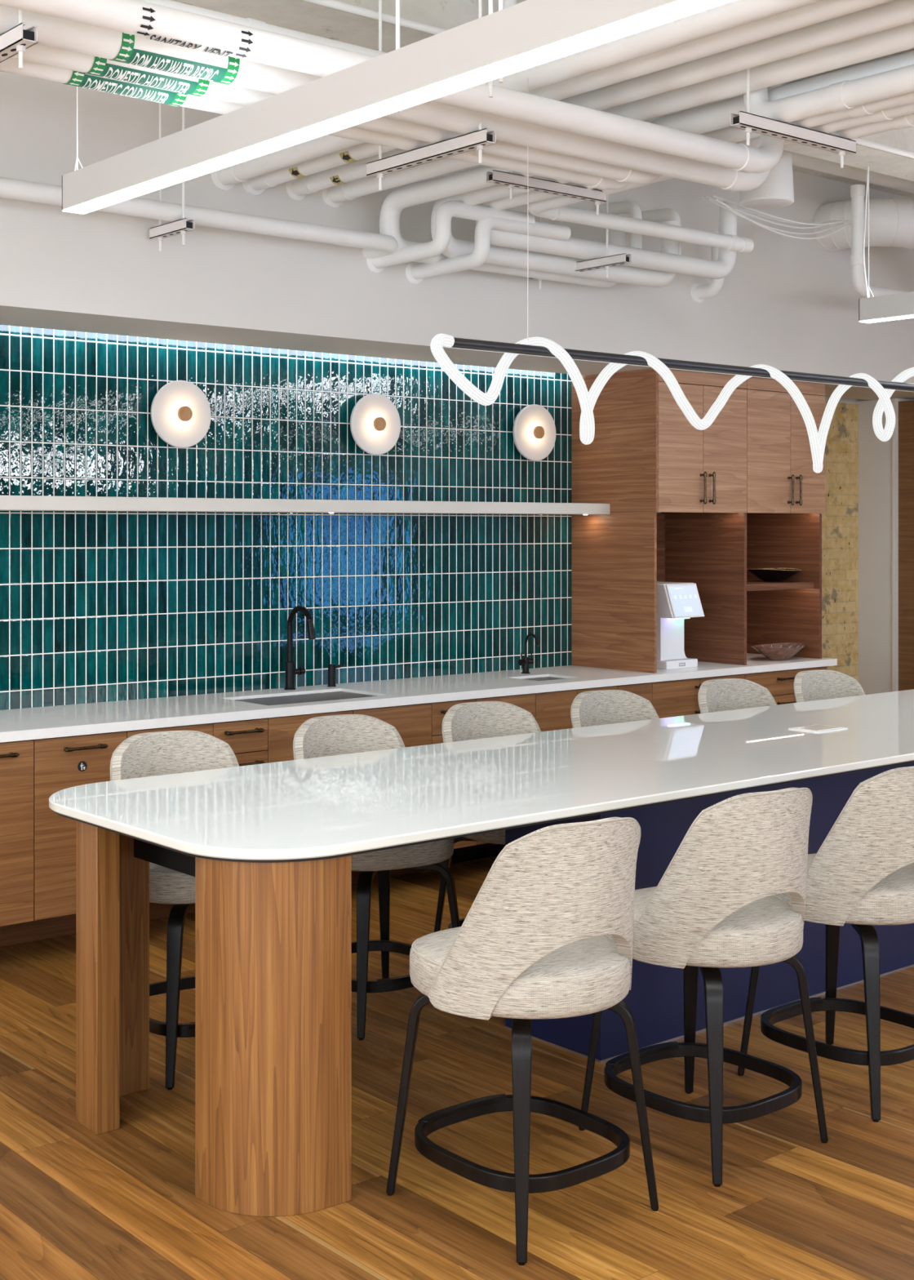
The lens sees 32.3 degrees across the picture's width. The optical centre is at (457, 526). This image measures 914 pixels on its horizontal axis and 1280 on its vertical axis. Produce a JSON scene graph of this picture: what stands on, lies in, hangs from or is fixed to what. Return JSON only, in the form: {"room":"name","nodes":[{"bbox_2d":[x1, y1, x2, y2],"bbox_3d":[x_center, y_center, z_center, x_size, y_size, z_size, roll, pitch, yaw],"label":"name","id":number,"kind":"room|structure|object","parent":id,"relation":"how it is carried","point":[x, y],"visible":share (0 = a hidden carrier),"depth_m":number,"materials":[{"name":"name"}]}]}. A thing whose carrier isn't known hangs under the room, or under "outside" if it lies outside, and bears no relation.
{"room":"office kitchen","nodes":[
{"label":"office kitchen","id":0,"kind":"room"},
{"bbox_2d":[0,324,869,710],"bbox_3d":[-1.075,-0.170,7.497,14.400,3.700,0.300,0,0,-40],"label":"wall","id":1,"kind":"structure","parent":0,"point":[95,606],"depth_m":7.43,"materials":[{"name":"teal tile"}]},
{"bbox_2d":[151,380,211,448],"bbox_3d":[-1.243,-0.506,7.094,0.303,0.303,0.101,0,0,-40],"label":"wall sconce","id":2,"kind":"object","parent":1,"relation":"attached to","point":[181,413],"visible":1,"depth_m":7.08,"materials":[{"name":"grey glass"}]},
{"bbox_2d":[0,495,609,515],"bbox_3d":[-1.454,-0.096,6.789,5.708,0.061,0.296,0,0,-40],"label":"shelf","id":3,"kind":"object","parent":1,"relation":"attached to","point":[7,503],"visible":1,"depth_m":7.18,"materials":[{"name":"laminate"}]},
{"bbox_2d":[350,393,400,454],"bbox_3d":[-0.406,-0.506,7.797,0.303,0.303,0.101,0,0,-40],"label":"wall sconce","id":4,"kind":"object","parent":1,"relation":"attached to","point":[375,419],"visible":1,"depth_m":7.78,"materials":[{"name":"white glass"}]},
{"bbox_2d":[512,404,555,461],"bbox_3d":[0.413,-0.506,8.485,0.303,0.303,0.101,0,0,-40],"label":"wall sconce","id":5,"kind":"object","parent":1,"relation":"attached to","point":[534,431],"visible":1,"depth_m":8.46,"materials":[{"name":"white glass"}]},
{"bbox_2d":[0,857,913,1279],"bbox_3d":[2.194,1.730,3.607,14.400,0.100,11.100,0,0,-40],"label":"floor","id":6,"kind":"structure","parent":0,"point":[77,1202],"depth_m":4.14,"materials":[{"name":"brown wood"}]},
{"bbox_2d":[0,739,33,926],"bbox_3d":[-1.981,1.151,6.055,0.495,0.691,0.660,0,0,-40],"label":"base cabinet","id":7,"kind":"object","parent":6,"relation":"on","point":[16,757],"visible":1,"depth_m":5.95,"materials":[{"name":"brown wood"}]},
{"bbox_2d":[32,731,126,920],"bbox_3d":[-1.641,1.151,6.340,0.389,0.691,0.660,0,0,-40],"label":"base cabinet","id":8,"kind":"object","parent":6,"relation":"on","point":[60,763],"visible":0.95,"depth_m":6.06,"materials":[{"name":"brown wood"}]},
{"bbox_2d":[125,723,213,738],"bbox_3d":[-1.353,1.151,6.609,0.393,0.691,0.620,0,0,-40],"label":"base cabinet","id":9,"kind":"object","parent":6,"relation":"on","point":[207,728],"visible":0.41,"depth_m":6.41,"materials":[{"name":"brown"}]},
{"bbox_2d":[110,730,239,1089],"bbox_3d":[-0.844,1.183,5.065,0.561,0.993,0.583,0,0,-38],"label":"counter stool","id":10,"kind":"object","parent":6,"relation":"on","point":[169,752],"visible":0.3,"depth_m":5.12,"materials":[{"name":"fabric"}]},
{"bbox_2d":[213,718,267,766],"bbox_3d":[-1.086,1.151,6.807,0.267,0.691,0.660,0,0,-40],"label":"base cabinet","id":11,"kind":"object","parent":6,"relation":"on","point":[247,739],"visible":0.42,"depth_m":6.60,"materials":[{"name":"brown wood"}]},
{"bbox_2d":[0,843,505,946],"bbox_3d":[-0.347,1.589,7.563,5.800,0.183,0.034,0,0,-40],"label":"plinth","id":12,"kind":"object","parent":6,"relation":"on","point":[14,934],"visible":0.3,"depth_m":6.52,"materials":[{"name":"brown wood"}]},
{"bbox_2d":[266,702,431,763],"bbox_3d":[-0.655,1.153,7.195,0.888,0.687,0.620,0,0,-40],"label":"base cabinet","id":13,"kind":"object","parent":6,"relation":"on","point":[413,722],"visible":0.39,"depth_m":7.05,"materials":[{"name":"brown wood"}]},
{"bbox_2d":[293,714,460,1039],"bbox_3d":[-0.300,1.183,5.521,0.561,0.993,0.583,0,0,-38],"label":"counter stool","id":14,"kind":"object","parent":6,"relation":"on","point":[344,734],"visible":0.48,"depth_m":5.46,"materials":[{"name":"fabric"}]},
{"bbox_2d":[355,693,476,848],"bbox_3d":[-0.198,1.151,7.553,0.269,0.691,0.660,0,0,-40],"label":"base cabinet","id":15,"kind":"object","parent":6,"relation":"on","point":[439,709],"visible":0.15,"depth_m":7.28,"materials":[{"name":"brown"}]},
{"bbox_2d":[452,843,505,863],"bbox_3d":[0.139,1.593,7.957,0.410,0.155,0.014,0,0,-40],"label":"floor vent","id":16,"kind":"object","parent":6,"relation":"in","point":[486,851],"depth_m":7.92,"materials":[{"name":"black metal"}]},
{"bbox_2d":[48,688,913,1216],"bbox_3d":[1.144,1.231,5.905,5.350,0.898,1.250,0,0,-40],"label":"island table","id":17,"kind":"object","parent":6,"relation":"on","point":[268,849],"visible":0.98,"depth_m":4.41,"materials":[{"name":"white stone"}]},
{"bbox_2d":[788,724,848,733],"bbox_3d":[1.396,0.779,6.104,0.190,0.006,0.144,0,0,-40],"label":"outlet plate","id":18,"kind":"object","parent":17,"relation":"on","point":[817,728],"visible":1,"depth_m":6.07,"materials":[{"name":"white plastic"}]},
{"bbox_2d":[434,701,541,932],"bbox_3d":[0.220,1.183,5.959,0.561,0.993,0.583,0,0,-38],"label":"counter stool","id":19,"kind":"object","parent":6,"relation":"on","point":[468,721],"visible":0.25,"depth_m":6.16,"materials":[{"name":"fabric"}]},
{"bbox_2d":[475,693,535,844],"bbox_3d":[0.038,1.151,7.777,0.377,0.691,0.620,0,0,-40],"label":"base cabinet","id":20,"kind":"object","parent":6,"relation":"on","point":[526,702],"visible":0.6,"depth_m":7.60,"materials":[{"name":"brown"}]},
{"bbox_2d":[386,817,658,1265],"bbox_3d":[0.172,1.183,3.912,0.561,0.993,0.583,0,0,-40],"label":"counter stool","id":21,"kind":"object","parent":6,"relation":"on","point":[548,932],"visible":1,"depth_m":3.68,"materials":[{"name":"fabric"}]},
{"bbox_2d":[533,685,617,731],"bbox_3d":[0.400,1.153,8.082,0.566,0.687,0.620,0,0,-40],"label":"base cabinet","id":22,"kind":"object","parent":6,"relation":"on","point":[553,708],"visible":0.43,"depth_m":7.75,"materials":[{"name":"brown wood"}]},
{"bbox_2d":[534,676,652,703],"bbox_3d":[0.717,1.151,8.348,0.257,0.691,0.620,0,0,-40],"label":"base cabinet","id":23,"kind":"object","parent":6,"relation":"on","point":[643,690],"visible":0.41,"depth_m":8.14,"materials":[{"name":"brown"}]},
{"bbox_2d":[570,689,659,728],"bbox_3d":[0.741,1.183,6.396,0.561,0.993,0.583,0,0,-38],"label":"counter stool","id":24,"kind":"object","parent":6,"relation":"on","point":[602,707],"visible":0.25,"depth_m":6.62,"materials":[{"name":"fabric"}]},
{"bbox_2d":[651,674,745,718],"bbox_3d":[1.113,1.151,8.654,0.739,0.691,0.660,0,0,-40],"label":"base cabinet","id":25,"kind":"object","parent":6,"relation":"on","point":[674,698],"visible":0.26,"depth_m":8.32,"materials":[{"name":"brown wood"}]},
{"bbox_2d":[578,787,828,1186],"bbox_3d":[0.688,1.183,4.340,0.561,0.993,0.583,0,0,-40],"label":"counter stool","id":26,"kind":"object","parent":6,"relation":"on","point":[713,908],"visible":0.94,"depth_m":4.10,"materials":[{"name":"fabric"}]},
{"bbox_2d":[697,678,777,713],"bbox_3d":[1.338,1.183,6.898,0.561,0.993,0.583,0,0,-38],"label":"counter stool","id":27,"kind":"object","parent":6,"relation":"on","point":[723,694],"visible":0.17,"depth_m":7.13,"materials":[{"name":"fabric"}]},
{"bbox_2d":[744,666,826,704],"bbox_3d":[1.677,1.151,9.129,0.732,0.691,0.660,0,0,-40],"label":"base cabinet","id":28,"kind":"object","parent":6,"relation":"on","point":[780,683],"visible":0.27,"depth_m":8.86,"materials":[{"name":"brown"}]},
{"bbox_2d":[0,653,837,742],"bbox_3d":[-0.687,0.785,7.182,6.990,0.038,0.681,0,0,-40],"label":"countertop","id":29,"kind":"structure","parent":28,"relation":"on","point":[79,719],"depth_m":7.17,"materials":[{"name":"white stone"}]},
{"bbox_2d":[284,605,315,689],"bbox_3d":[-0.712,0.567,7.388,0.105,0.398,0.226,0,0,-40],"label":"kitchen faucet","id":30,"kind":"object","parent":29,"relation":"on","point":[291,671],"visible":1,"depth_m":7.42,"materials":[{"name":"black metal"}]},
{"bbox_2d":[237,691,382,718],"bbox_3d":[-0.678,0.890,7.130,0.659,0.220,0.384,0,0,-40],"label":"sink","id":31,"kind":"object","parent":29,"relation":"in","point":[338,695],"visible":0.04,"depth_m":7.34,"materials":[{"name":"silver metal"}]},
{"bbox_2d":[327,663,345,686],"bbox_3d":[-0.581,0.712,7.580,0.083,0.108,0.042,0,0,0],"label":"soap dispenser","id":32,"kind":"object","parent":29,"relation":"on","point":[331,667],"visible":1,"depth_m":7.57,"materials":[{"name":"black metal"}]},
{"bbox_2d":[518,633,539,673],"bbox_3d":[0.386,0.660,8.226,0.091,0.212,0.127,0,0,-40],"label":"water tap","id":33,"kind":"object","parent":29,"relation":"on","point":[525,661],"visible":1,"depth_m":8.24,"materials":[{"name":"black metal"}]},
{"bbox_2d":[526,676,577,693],"bbox_3d":[0.443,0.856,8.033,0.289,0.150,0.234,0,0,-40],"label":"bar sink","id":34,"kind":"object","parent":29,"relation":"in","point":[546,677],"visible":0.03,"depth_m":8.17,"materials":[{"name":"silver metal"}]},
{"bbox_2d":[572,368,746,673],"bbox_3d":[1.132,-0.032,8.717,0.735,1.594,0.672,0,0,-40],"label":"cabinet","id":35,"kind":"object","parent":29,"relation":"on","point":[644,459],"visible":0.99,"depth_m":8.48,"materials":[{"name":"brown wood"}]},
{"bbox_2d":[657,581,704,669],"bbox_3d":[1.117,0.535,8.665,0.250,0.460,0.429,0,0,-40],"label":"water dispenser","id":36,"kind":"object","parent":29,"relation":"on","point":[677,602],"visible":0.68,"depth_m":8.52,"materials":[{"name":"white plastic"}]},
{"bbox_2d":[667,657,691,661],"bbox_3d":[1.206,0.720,8.559,0.200,0.002,0.030,0,0,-40],"label":"drip tray","id":37,"kind":"object","parent":36,"relation":"on","point":[668,659],"depth_m":8.56,"materials":[{"name":"grey plastic"}]},
{"bbox_2d":[661,377,825,665],"bbox_3d":[1.678,-0.032,9.176,0.711,1.594,0.672,0,0,-40],"label":"cabinet","id":38,"kind":"object","parent":29,"relation":"on","point":[781,526],"visible":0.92,"depth_m":9.01,"materials":[{"name":"brown wood"}]},
{"bbox_2d":[746,568,801,582],"bbox_3d":[1.847,0.281,9.219,0.360,0.077,0.278,0,0,39],"label":"decorative bowl","id":39,"kind":"object","parent":38,"relation":"on","point":[767,575],"visible":0.97,"depth_m":9.14,"materials":[{"name":"black ceramic"}]},
{"bbox_2d":[750,642,806,660],"bbox_3d":[1.854,0.722,9.101,0.273,0.087,0.409,0,0,44],"label":"decorative bowl","id":40,"kind":"object","parent":29,"relation":"on","point":[784,651],"visible":1,"depth_m":9.02,"materials":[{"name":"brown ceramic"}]},
{"bbox_2d":[737,766,913,1122],"bbox_3d":[1.209,1.183,4.777,0.561,0.993,0.583,0,0,-40],"label":"counter stool","id":41,"kind":"object","parent":6,"relation":"on","point":[861,876],"visible":0.85,"depth_m":4.53,"materials":[{"name":"fabric"}]},
{"bbox_2d":[793,669,866,702],"bbox_3d":[1.851,1.183,7.329,0.561,0.993,0.583,0,0,-38],"label":"counter stool","id":42,"kind":"object","parent":6,"relation":"on","point":[822,684],"visible":0.25,"depth_m":7.56,"materials":[{"name":"fabric"}]},
{"bbox_2d":[0,71,913,399],"bbox_3d":[-0.775,-1.425,7.140,14.400,1.190,0.671,0,0,-40],"label":"wall","id":43,"kind":"structure","parent":0,"point":[788,304],"depth_m":7.04,"materials":[{"name":"white paint"}]},
{"bbox_2d":[366,200,535,273],"bbox_3d":[-0.039,-1.261,7.012,0.554,0.258,0.534,0,0,-40],"label":"pipe","id":44,"kind":"object","parent":43,"relation":"attached to","point":[448,210],"visible":0.94,"depth_m":6.77,"materials":[{"name":"white metal"}]},
{"bbox_2d":[405,217,571,284],"bbox_3d":[0.131,-1.234,7.154,0.554,0.258,0.534,0,0,-40],"label":"pipe","id":45,"kind":"object","parent":43,"relation":"attached to","point":[415,272],"visible":0.99,"depth_m":6.95,"materials":[{"name":"white metal"}]},
{"bbox_2d":[211,0,822,191],"bbox_3d":[1.633,-1.455,3.449,0.124,0.124,8.180,0,0,-40],"label":"ceiling pipe","id":46,"kind":"object","parent":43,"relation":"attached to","point":[736,13],"visible":0.74,"depth_m":4.84,"materials":[{"name":"white metal"}]},
{"bbox_2d":[242,0,894,195],"bbox_3d":[1.747,-1.455,3.545,0.124,0.124,8.180,0,0,-40],"label":"ceiling pipe","id":47,"kind":"object","parent":43,"relation":"attached to","point":[822,11],"visible":0.66,"depth_m":4.85,"materials":[{"name":"white metal"}]},
{"bbox_2d":[285,0,913,200],"bbox_3d":[1.911,-1.455,3.682,0.112,0.112,8.180,0,0,-40],"label":"ceiling pipe","id":48,"kind":"object","parent":43,"relation":"attached to","point":[895,13],"visible":0.79,"depth_m":4.94,"materials":[{"name":"white metal"}]},
{"bbox_2d":[691,231,724,302],"bbox_3d":[1.337,-1.373,8.376,0.112,0.356,0.196,0,0,-40],"label":"pipe","id":49,"kind":"object","parent":43,"relation":"attached to","point":[700,291],"visible":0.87,"depth_m":8.34,"materials":[{"name":"white metal"}]},
{"bbox_2d":[813,197,913,251],"bbox_3d":[3.065,-1.486,9.416,2.113,0.772,0.506,0,0,-30],"label":"spiral duct","id":50,"kind":"object","parent":43,"relation":"attached to","point":[891,220],"visible":0.84,"depth_m":8.93,"materials":[{"name":"white metal"}]},
{"bbox_2d":[892,398,913,691],"bbox_3d":[2.910,0.425,10.266,0.235,2.510,0.025,0,0,-40],"label":"trim","id":51,"kind":"structure","parent":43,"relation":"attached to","point":[895,401],"depth_m":10.19,"materials":[{"name":"white paint"}]},
{"bbox_2d":[172,0,913,198],"bbox_3d":[2.194,-1.980,3.607,14.400,0.480,11.100,0,0,-40],"label":"ceiling","id":52,"kind":"structure","parent":0,"point":[300,15],"depth_m":5.58,"materials":[{"name":"paint"}]},
{"bbox_2d":[0,8,37,68],"bbox_3d":[-1.262,-1.572,4.099,0.041,0.896,0.700,0,0,-40],"label":"hanger","id":53,"kind":"object","parent":52,"relation":"hanging from","point":[15,40],"visible":1,"depth_m":3.86,"materials":[{"name":"white paint"}]},
{"bbox_2d":[0,4,770,191],"bbox_3d":[-1.198,-1.470,3.882,6.159,0.508,0.134,0,0,-40],"label":"ceiling pipe","id":54,"kind":"object","parent":53,"relation":"on","point":[52,32],"visible":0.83,"depth_m":4.45,"materials":[{"name":"white metal"}]},
{"bbox_2d":[149,102,195,251],"bbox_3d":[-1.118,-1.556,6.192,0.041,0.928,0.280,0,0,-40],"label":"hanger","id":55,"kind":"object","parent":52,"relation":"hanging from","point":[181,226],"visible":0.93,"depth_m":6.14,"materials":[{"name":"white paint"}]},
{"bbox_2d":[0,177,398,259],"bbox_3d":[-2.498,-1.225,5.113,5.753,0.072,0.276,0,0,-40],"label":"ceiling pipe","id":56,"kind":"object","parent":55,"relation":"on","point":[374,245],"visible":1,"depth_m":6.27,"materials":[{"name":"white metal"}]},
{"bbox_2d":[140,0,518,57],"bbox_3d":[-1.688,-1.760,3.997,4.959,0.500,0.060,0,0,-40],"label":"pipe","id":57,"kind":"object","parent":52,"relation":"hanging from","point":[257,24],"visible":0.11,"depth_m":4.90,"materials":[{"name":"white metal"}]},
{"bbox_2d":[0,0,785,173],"bbox_3d":[-1.134,-1.416,3.643,5.952,0.400,0.118,0,0,-40],"label":"ceiling pipe","id":58,"kind":"object","parent":52,"relation":"hanging from","point":[153,21],"visible":0.92,"depth_m":4.26,"materials":[{"name":"white paint"}]},
{"bbox_2d":[395,0,399,112],"bbox_3d":[-0.160,-1.570,4.261,0.011,0.900,0.011,0,0,-18],"label":"rod","id":59,"kind":"object","parent":52,"relation":"hanging from","point":[397,2],"visible":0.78,"depth_m":4.26,"materials":[{"name":"white paint"}]},
{"bbox_2d":[62,0,735,213],"bbox_3d":[1.362,-1.505,1.915,0.075,1.030,8.000,0,0,-40],"label":"linear pendant","id":60,"kind":"object","parent":52,"relation":"hanging from","point":[528,33],"visible":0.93,"depth_m":3.71,"materials":[{"name":"grey metal"}]},
{"bbox_2d":[366,0,496,190],"bbox_3d":[-0.092,-1.572,5.075,0.041,0.896,0.610,0,0,-40],"label":"hanger","id":61,"kind":"object","parent":52,"relation":"hanging from","point":[480,139],"visible":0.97,"depth_m":5.04,"materials":[{"name":"white paint"}]},
{"bbox_2d":[0,57,629,189],"bbox_3d":[-1.532,-1.443,3.974,5.768,0.454,0.126,0,0,-40],"label":"ceiling pipe","id":62,"kind":"object","parent":61,"relation":"on","point":[71,77],"visible":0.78,"depth_m":4.63,"materials":[{"name":"white paint"}]},
{"bbox_2d":[9,44,670,183],"bbox_3d":[-1.444,-1.443,3.878,5.778,0.454,0.126,0,0,-40],"label":"ceiling pipe","id":63,"kind":"object","parent":61,"relation":"on","point":[36,53],"visible":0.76,"depth_m":4.53,"materials":[{"name":"white metal"}]},
{"bbox_2d":[488,0,493,97],"bbox_3d":[0.088,-1.570,4.114,0.011,0.900,0.011,0,0,-18],"label":"rod","id":64,"kind":"object","parent":52,"relation":"hanging from","point":[491,2],"visible":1,"depth_m":4.11,"materials":[{"name":"white paint"}]},
{"bbox_2d":[498,0,503,82],"bbox_3d":[0.111,-1.570,3.976,0.011,0.900,0.011,0,0,-18],"label":"rod","id":65,"kind":"object","parent":52,"relation":"hanging from","point":[500,2],"visible":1,"depth_m":3.97,"materials":[{"name":"white paint"}]},
{"bbox_2d":[486,169,606,214],"bbox_3d":[0.364,-1.651,6.312,0.620,0.737,0.041,0,0,-40],"label":"hanger","id":66,"kind":"object","parent":52,"relation":"hanging from","point":[510,180],"visible":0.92,"depth_m":6.28,"materials":[{"name":"white paint"}]},
{"bbox_2d":[431,126,760,288],"bbox_3d":[3.004,-1.349,4.407,1.570,0.336,7.884,0,0,-40],"label":"ceiling pipe","id":67,"kind":"object","parent":66,"relation":"on","point":[498,255],"visible":0.44,"depth_m":7.17,"materials":[{"name":"white metal"}]},
{"bbox_2d":[599,200,642,248],"bbox_3d":[0.811,-1.452,7.815,0.060,0.337,0.283,0,0,-35],"label":"riser pipe","id":68,"kind":"object","parent":67,"relation":"attached to","point":[632,207],"visible":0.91,"depth_m":7.72,"materials":[{"name":"white metal"}]},
{"bbox_2d":[641,208,681,255],"bbox_3d":[1.029,-1.467,7.998,0.060,0.306,0.283,0,0,-35],"label":"riser pipe","id":69,"kind":"object","parent":67,"relation":"attached to","point":[666,214],"visible":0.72,"depth_m":7.94,"materials":[{"name":"white metal"}]},
{"bbox_2d":[321,22,913,208],"bbox_3d":[2.058,-1.455,3.806,0.124,0.124,8.180,0,0,-40],"label":"ceiling pipe","id":70,"kind":"object","parent":66,"relation":"on","point":[900,38],"visible":0.75,"depth_m":5.17,"materials":[{"name":"white paint"}]},
{"bbox_2d":[528,175,754,253],"bbox_3d":[1.126,-1.397,7.011,1.508,0.092,0.889,0,0,-40],"label":"drain pipe","id":71,"kind":"object","parent":66,"relation":"on","point":[557,209],"visible":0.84,"depth_m":7.20,"materials":[{"name":"white metal"}]},
{"bbox_2d":[379,50,913,287],"bbox_3d":[2.796,-1.344,4.312,1.511,0.346,8.004,0,0,-40],"label":"ceiling pipe","id":72,"kind":"object","parent":66,"relation":"on","point":[717,116],"visible":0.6,"depth_m":6.40,"materials":[{"name":"white metal"}]},
{"bbox_2d":[530,195,631,289],"bbox_3d":[0.573,-1.581,7.401,0.041,0.877,0.635,0,0,-40],"label":"hanger","id":73,"kind":"object","parent":52,"relation":"hanging from","point":[606,262],"visible":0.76,"depth_m":7.26,"materials":[{"name":"white paint"}]},
{"bbox_2d":[302,0,913,158],"bbox_3d":[0.335,-1.720,5.819,10.000,0.026,0.026,0,0,-40],"label":"pipe","id":74,"kind":"object","parent":52,"relation":"attached to","point":[335,4],"visible":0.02,"depth_m":5.37,"materials":[{"name":"white metal"}]},
{"bbox_2d":[430,77,913,473],"bbox_3d":[1.485,-1.113,6.115,4.101,1.815,0.124,0,0,-40],"label":"pendant","id":75,"kind":"object","parent":52,"relation":"hanging from","point":[540,346],"visible":1,"depth_m":5.43,"materials":[{"name":"metal"}]},
{"bbox_2d":[739,150,794,208],"bbox_3d":[1.518,-1.823,7.741,0.264,0.482,0.264,0,0,-40],"label":"ceiling speaker","id":76,"kind":"object","parent":52,"relation":"hanging from","point":[776,191],"visible":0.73,"depth_m":7.64,"materials":[{"name":"white paint"}]},
{"bbox_2d":[742,199,791,208],"bbox_3d":[1.518,-1.583,7.741,0.230,0.002,0.230,0,0,-40],"label":"grille","id":77,"kind":"object","parent":76,"relation":"attached to","point":[749,203],"depth_m":7.73,"materials":[{"name":"white paint"}]},
{"bbox_2d":[668,48,913,115],"bbox_3d":[2.620,-1.779,3.448,0.128,0.605,7.909,0,0,-40],"label":"duct","id":78,"kind":"object","parent":52,"relation":"hanging from","point":[913,48],"visible":0.02,"depth_m":5.17,"materials":[{"name":"white metal"}]},
{"bbox_2d":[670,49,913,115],"bbox_3d":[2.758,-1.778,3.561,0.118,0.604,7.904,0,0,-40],"label":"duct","id":79,"kind":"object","parent":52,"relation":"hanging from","point":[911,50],"visible":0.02,"depth_m":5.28,"materials":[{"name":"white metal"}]},
{"bbox_2d":[730,68,856,168],"bbox_3d":[1.111,-1.617,5.184,0.606,0.805,0.041,0,0,-40],"label":"hanger","id":80,"kind":"object","parent":52,"relation":"hanging from","point":[748,122],"visible":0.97,"depth_m":5.14,"materials":[{"name":"white paint"}]},
{"bbox_2d":[743,64,913,122],"bbox_3d":[3.018,-1.614,2.804,0.088,0.613,6.410,0,0,-40],"label":"ceiling pipe","id":81,"kind":"object","parent":80,"relation":"on","point":[846,95],"visible":0.75,"depth_m":4.94,"materials":[{"name":"white metal"}]},
{"bbox_2d":[768,82,913,128],"bbox_3d":[3.099,-1.614,2.872,0.088,0.613,6.410,0,0,-40],"label":"ceiling pipe","id":82,"kind":"object","parent":80,"relation":"on","point":[868,108],"visible":0.13,"depth_m":5.01,"materials":[{"name":"white paint"}]},
{"bbox_2d":[787,78,913,133],"bbox_3d":[3.180,-1.614,2.940,0.088,0.613,6.410,0,0,-40],"label":"ceiling pipe","id":83,"kind":"object","parent":80,"relation":"on","point":[888,114],"visible":0.1,"depth_m":5.11,"materials":[{"name":"white metal"}]},
{"bbox_2d":[827,113,913,139],"bbox_3d":[3.279,-1.614,3.023,0.088,0.613,6.410,0,0,-40],"label":"ceiling pipe","id":84,"kind":"object","parent":80,"relation":"on","point":[906,121],"visible":0.15,"depth_m":5.23,"materials":[{"name":"white metal"}]},
{"bbox_2d":[791,151,913,193],"bbox_3d":[3.194,-1.974,9.606,4.750,0.080,0.080,0,0,-40],"label":"ceiling pipe","id":85,"kind":"object","parent":52,"relation":"attached to","point":[799,160],"visible":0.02,"depth_m":8.71,"materials":[{"name":"white metal"}]},
{"bbox_2d":[850,184,909,297],"bbox_3d":[2.411,-1.540,8.714,0.738,0.596,0.076,0,0,-40],"label":"pipe","id":86,"kind":"object","parent":52,"relation":"hanging from","point":[857,192],"visible":0.84,"depth_m":8.47,"materials":[{"name":"white metal"}]},
{"bbox_2d":[858,166,913,323],"bbox_3d":[4.528,-1.505,4.607,0.156,1.030,8.048,0,0,-40],"label":"linear pendant","id":87,"kind":"object","parent":52,"relation":"hanging from","point":[900,305],"visible":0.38,"depth_m":7.54,"materials":[{"name":"grey metal"}]},
{"bbox_2d":[859,314,913,323],"bbox_3d":[4.543,-0.993,4.588,0.072,0.006,7.996,0,0,-40],"label":"diffuser","id":88,"kind":"object","parent":87,"relation":"attached to","point":[868,318],"depth_m":7.54,"materials":[{"name":"white plastic"}]},
{"bbox_2d":[475,136,794,279],"bbox_3d":[3.217,-1.438,4.509,1.716,0.396,7.765,0,0,-40],"label":"ceiling pipe","id":89,"kind":"object","parent":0,"point":[574,247],"visible":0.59,"depth_m":7.36,"materials":[{"name":"white metal"}]},
{"bbox_2d":[700,195,851,239],"bbox_3d":[1.681,-1.584,8.171,1.211,0.190,0.139,0,0,-44],"label":"cable bundle","id":90,"kind":"object","parent":89,"relation":"attached to","point":[716,201],"visible":1,"depth_m":8.11,"materials":[{"name":"white paint"}]},
{"bbox_2d":[822,401,858,681],"bbox_3d":[2.181,0.435,10.049,1.210,2.490,0.019,0,0,-40],"label":"brick wall","id":91,"kind":"structure","parent":0,"point":[840,521],"depth_m":10.32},
{"bbox_2d":[856,398,913,694],"bbox_3d":[3.330,0.425,9.786,0.210,2.510,1.899,0,0,-40],"label":"wall","id":92,"kind":"structure","parent":0,"point":[875,455],"depth_m":10.29,"materials":[{"name":"white paint"}]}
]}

